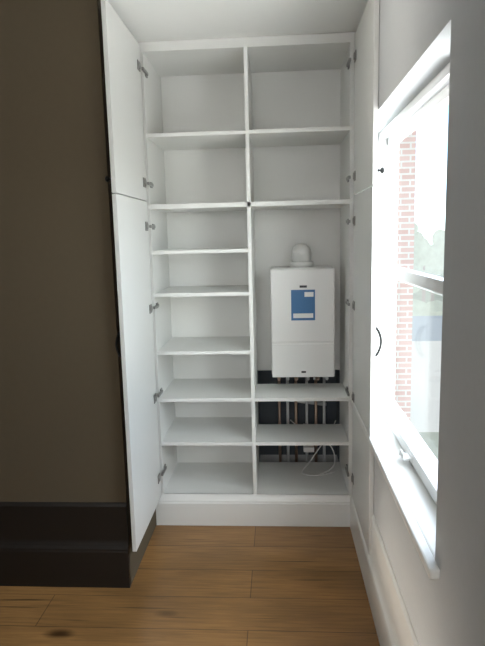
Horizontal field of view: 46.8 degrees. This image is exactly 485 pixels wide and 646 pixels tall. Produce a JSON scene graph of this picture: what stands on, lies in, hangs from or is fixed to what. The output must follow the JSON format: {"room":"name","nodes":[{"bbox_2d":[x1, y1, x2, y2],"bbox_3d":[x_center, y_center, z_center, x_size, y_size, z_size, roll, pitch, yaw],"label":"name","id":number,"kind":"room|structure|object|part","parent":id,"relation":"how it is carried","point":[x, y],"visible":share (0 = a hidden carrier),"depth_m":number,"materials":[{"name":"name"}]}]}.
{"room":"utility room","nodes":[
{"label":"utility room","id":0,"kind":"room"},
{"bbox_2d":[0,0,156,583],"bbox_3d":[-1.818,-0.113,2.978,2.666,2.445,1.180,-1,9,4],"label":"wall","id":1,"kind":"structure","parent":0,"point":[63,432],"depth_m":2.30,"materials":[{"name":"beige paint"}]},
{"bbox_2d":[0,502,130,587],"bbox_3d":[-1.830,0.994,2.537,2.666,0.389,0.026,-1,9,4],"label":"baseboard","id":2,"kind":"structure","parent":1,"relation":"attached to","point":[43,544],"depth_m":2.46,"materials":[{"name":"black paint"}]},
{"bbox_2d":[0,525,379,645],"bbox_3d":[-1.296,1.420,1.113,3.902,0.050,5.260,-1,9,4],"label":"floor","id":3,"kind":"structure","parent":0,"point":[191,585],"depth_m":2.38,"materials":[{"name":"brown wood"}]},
{"bbox_2d":[101,0,383,553],"bbox_3d":[0.047,-0.133,2.813,1.099,2.443,1.162,-1,9,4],"label":"wardrobe","id":4,"kind":"object","parent":3,"relation":"on","point":[228,155],"visible":1,"depth_m":2.99,"materials":[{"name":"white wood"}]},
{"bbox_3d":[-0.512,0.092,2.334,0.039,0.139,0.016,-1,9,4],"label":"bow handle","id":5,"kind":"part","parent":4,"relation":"part of","materials":[{"name":"black metal"}]},
{"bbox_3d":[-0.497,-0.905,2.408,0.018,0.714,0.530,-1,9,4],"label":"cabinet door","id":6,"kind":"part","parent":4,"relation":"part of","materials":[{"name":"white wood"}]},
{"bbox_3d":[-0.470,0.202,2.576,0.018,1.518,0.530,-1,9,4],"label":"cabinet door","id":7,"kind":"part","parent":4,"relation":"part of","materials":[{"name":"white wood"}]},
{"bbox_2d":[147,130,245,150],"bbox_3d":[-0.214,-0.947,2.916,0.481,0.018,0.418,-1,9,4],"label":"shelf","id":8,"kind":"object","parent":4,"relation":"attached to","point":[234,140],"depth_m":2.86,"materials":[{"name":"white wood"}]},
{"bbox_2d":[152,247,247,254],"bbox_3d":[-0.200,-0.388,3.001,0.481,0.018,0.418,-1,9,4],"label":"shelf","id":9,"kind":"object","parent":4,"relation":"attached to","point":[155,250],"depth_m":2.86,"materials":[{"name":"white wood"}]},
{"bbox_2d":[154,285,248,296],"bbox_3d":[-0.195,-0.175,3.033,0.481,0.018,0.418,-1,9,4],"label":"shelf","id":10,"kind":"object","parent":4,"relation":"attached to","point":[165,290],"depth_m":2.93,"materials":[{"name":"white wood"}]},
{"bbox_2d":[157,336,249,354],"bbox_3d":[-0.188,0.121,3.078,0.481,0.018,0.418,-1,9,4],"label":"shelf","id":11,"kind":"object","parent":4,"relation":"attached to","point":[173,345],"depth_m":3.02,"materials":[{"name":"white wood"}]},
{"bbox_2d":[159,378,250,401],"bbox_3d":[-0.181,0.369,3.116,0.481,0.018,0.418,-1,9,4],"label":"shelf","id":12,"kind":"object","parent":4,"relation":"attached to","point":[177,389],"depth_m":3.06,"materials":[{"name":"white wood"}]},
{"bbox_2d":[161,417,251,445],"bbox_3d":[-0.176,0.605,3.152,0.481,0.018,0.418,-1,9,4],"label":"shelf","id":13,"kind":"object","parent":4,"relation":"attached to","point":[181,431],"depth_m":3.10,"materials":[{"name":"white wood"}]},
{"bbox_2d":[249,126,349,146],"bbox_3d":[0.284,-0.955,2.884,0.481,0.018,0.418,-1,9,4],"label":"shelf","id":14,"kind":"object","parent":4,"relation":"attached to","point":[318,136],"depth_m":2.82,"materials":[{"name":"white wood"}]},
{"bbox_2d":[255,383,348,401],"bbox_3d":[0.312,0.372,3.019,0.481,0.018,0.286,-1,9,4],"label":"shelf","id":15,"kind":"object","parent":4,"relation":"attached to","point":[312,391],"depth_m":2.98,"materials":[{"name":"white wood"}]},
{"bbox_2d":[270,243,334,461],"bbox_3d":[0.339,0.287,3.202,0.338,1.472,0.388,-1,9,4],"label":"boiler","id":16,"kind":"object","parent":4,"relation":"in","point":[302,292],"visible":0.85,"depth_m":2.97,"materials":[{"name":"white metal"}]},
{"bbox_2d":[256,424,348,444],"bbox_3d":[0.318,0.607,3.055,0.481,0.018,0.286,-1,9,4],"label":"shelf","id":17,"kind":"object","parent":4,"relation":"attached to","point":[266,434],"depth_m":3.02,"materials":[{"name":"white wood"}]},
{"bbox_2d":[290,420,336,475],"bbox_3d":[0.420,0.724,3.271,0.276,0.252,0.249,-1,9,4],"label":"electrical cable","id":18,"kind":"object","parent":4,"relation":"in","point":[307,448],"visible":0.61,"depth_m":3.21,"materials":[{"name":"white plastic"}]},
{"bbox_3d":[0.539,0.187,2.511,0.018,1.518,0.530,-1,9,4],"label":"cabinet door","id":19,"kind":"part","parent":4,"relation":"part of","materials":[{"name":"white wood"}]},
{"bbox_3d":[0.512,-0.920,2.343,0.018,0.714,0.530,-1,9,4],"label":"cabinet door","id":20,"kind":"part","parent":4,"relation":"part of","materials":[{"name":"white wood"}]},
{"bbox_3d":[0.546,0.076,2.266,0.039,0.139,0.016,-1,9,4],"label":"bow handle","id":21,"kind":"part","parent":4,"relation":"part of","materials":[{"name":"black metal"}]},
{"bbox_2d":[108,0,367,41],"bbox_3d":[-1.356,-1.046,0.738,3.902,0.050,5.260,-1,9,4],"label":"ceiling","id":22,"kind":"structure","parent":0,"point":[146,20],"depth_m":2.40,"materials":[{"name":"white paint"}]},
{"bbox_2d":[260,455,338,461],"bbox_3d":[0.073,-0.227,3.421,1.056,2.445,0.040,-1,9,4],"label":"wall","id":23,"kind":"structure","parent":0,"point":[263,458],"depth_m":3.55,"materials":[{"name":"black paint"}]},
{"bbox_2d":[373,0,484,645],"bbox_3d":[0.531,0.159,0.807,0.180,2.445,5.260,-1,9,4],"label":"wall","id":24,"kind":"structure","parent":0,"point":[418,39],"depth_m":1.24,"materials":[{"name":"white paint"}]},
{"bbox_2d":[350,496,419,645],"bbox_3d":[0.434,1.241,0.645,0.026,0.360,4.600,-1,9,4],"label":"baseboard","id":25,"kind":"structure","parent":24,"relation":"attached to","point":[392,621],"depth_m":2.08,"materials":[{"name":"white wood"}]},
{"bbox_2d":[351,398,439,579],"bbox_3d":[0.563,0.505,2.105,0.120,0.028,1.490,-1,9,4],"label":"window sill","id":26,"kind":"structure","parent":24,"relation":"attached to","point":[415,504],"depth_m":1.80,"materials":[{"name":"white wood"}]},
{"bbox_2d":[375,62,449,504],"bbox_3d":[0.626,-0.139,2.002,0.135,1.286,1.406,-1,9,4],"label":"window","id":27,"kind":"structure","parent":24,"relation":"in","point":[434,97],"depth_m":2.55,"materials":[{"name":"white plastic"}]},
{"label":"outside","id":28,"kind":"structure","parent":0,"visible":0},
{"bbox_2d":[413,274,443,459],"bbox_3d":[32.253,-0.899,31.095,59.298,0.100,100.000,-1,9,4],"label":"ground","id":29,"kind":"structure","parent":28,"point":[431,439],"depth_m":12.71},
{"bbox_2d":[395,129,416,420],"bbox_3d":[1.694,-1.370,8.832,1.163,9.000,3.500,-1,9,4],"label":"brick wall","id":30,"kind":"structure","parent":29,"relation":"on","point":[406,170],"depth_m":7.13,"materials":[{"name":"red brick"}]},
{"bbox_2d":[410,341,441,431],"bbox_3d":[4.110,1.540,12.779,4.400,1.955,1.940,-1,9,4],"label":"van","id":31,"kind":"object","parent":29,"relation":"on","point":[426,355],"visible":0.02,"depth_m":11.85,"materials":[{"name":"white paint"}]},
{"bbox_2d":[412,316,441,340],"bbox_3d":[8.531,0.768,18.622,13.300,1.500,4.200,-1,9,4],"label":"garage","id":32,"kind":"structure","parent":29,"relation":"on","point":[424,328],"depth_m":17.95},
{"bbox_2d":[413,299,442,315],"bbox_3d":[11.076,-0.163,21.857,19.285,2.421,2.109,-1,9,4],"label":"hedge","id":33,"kind":"object","parent":29,"relation":"on","point":[420,308],"visible":0.07,"depth_m":21.62,"materials":[{"name":"green plant"}]},
{"bbox_2d":[413,223,444,301],"bbox_3d":[12.997,-3.284,32.042,12.959,5.261,5.844,-1,9,4],"label":"trees","id":34,"kind":"object","parent":29,"relation":"on","point":[428,258],"visible":0.27,"depth_m":31.04,"materials":[{"name":"green plant"}]}
]}

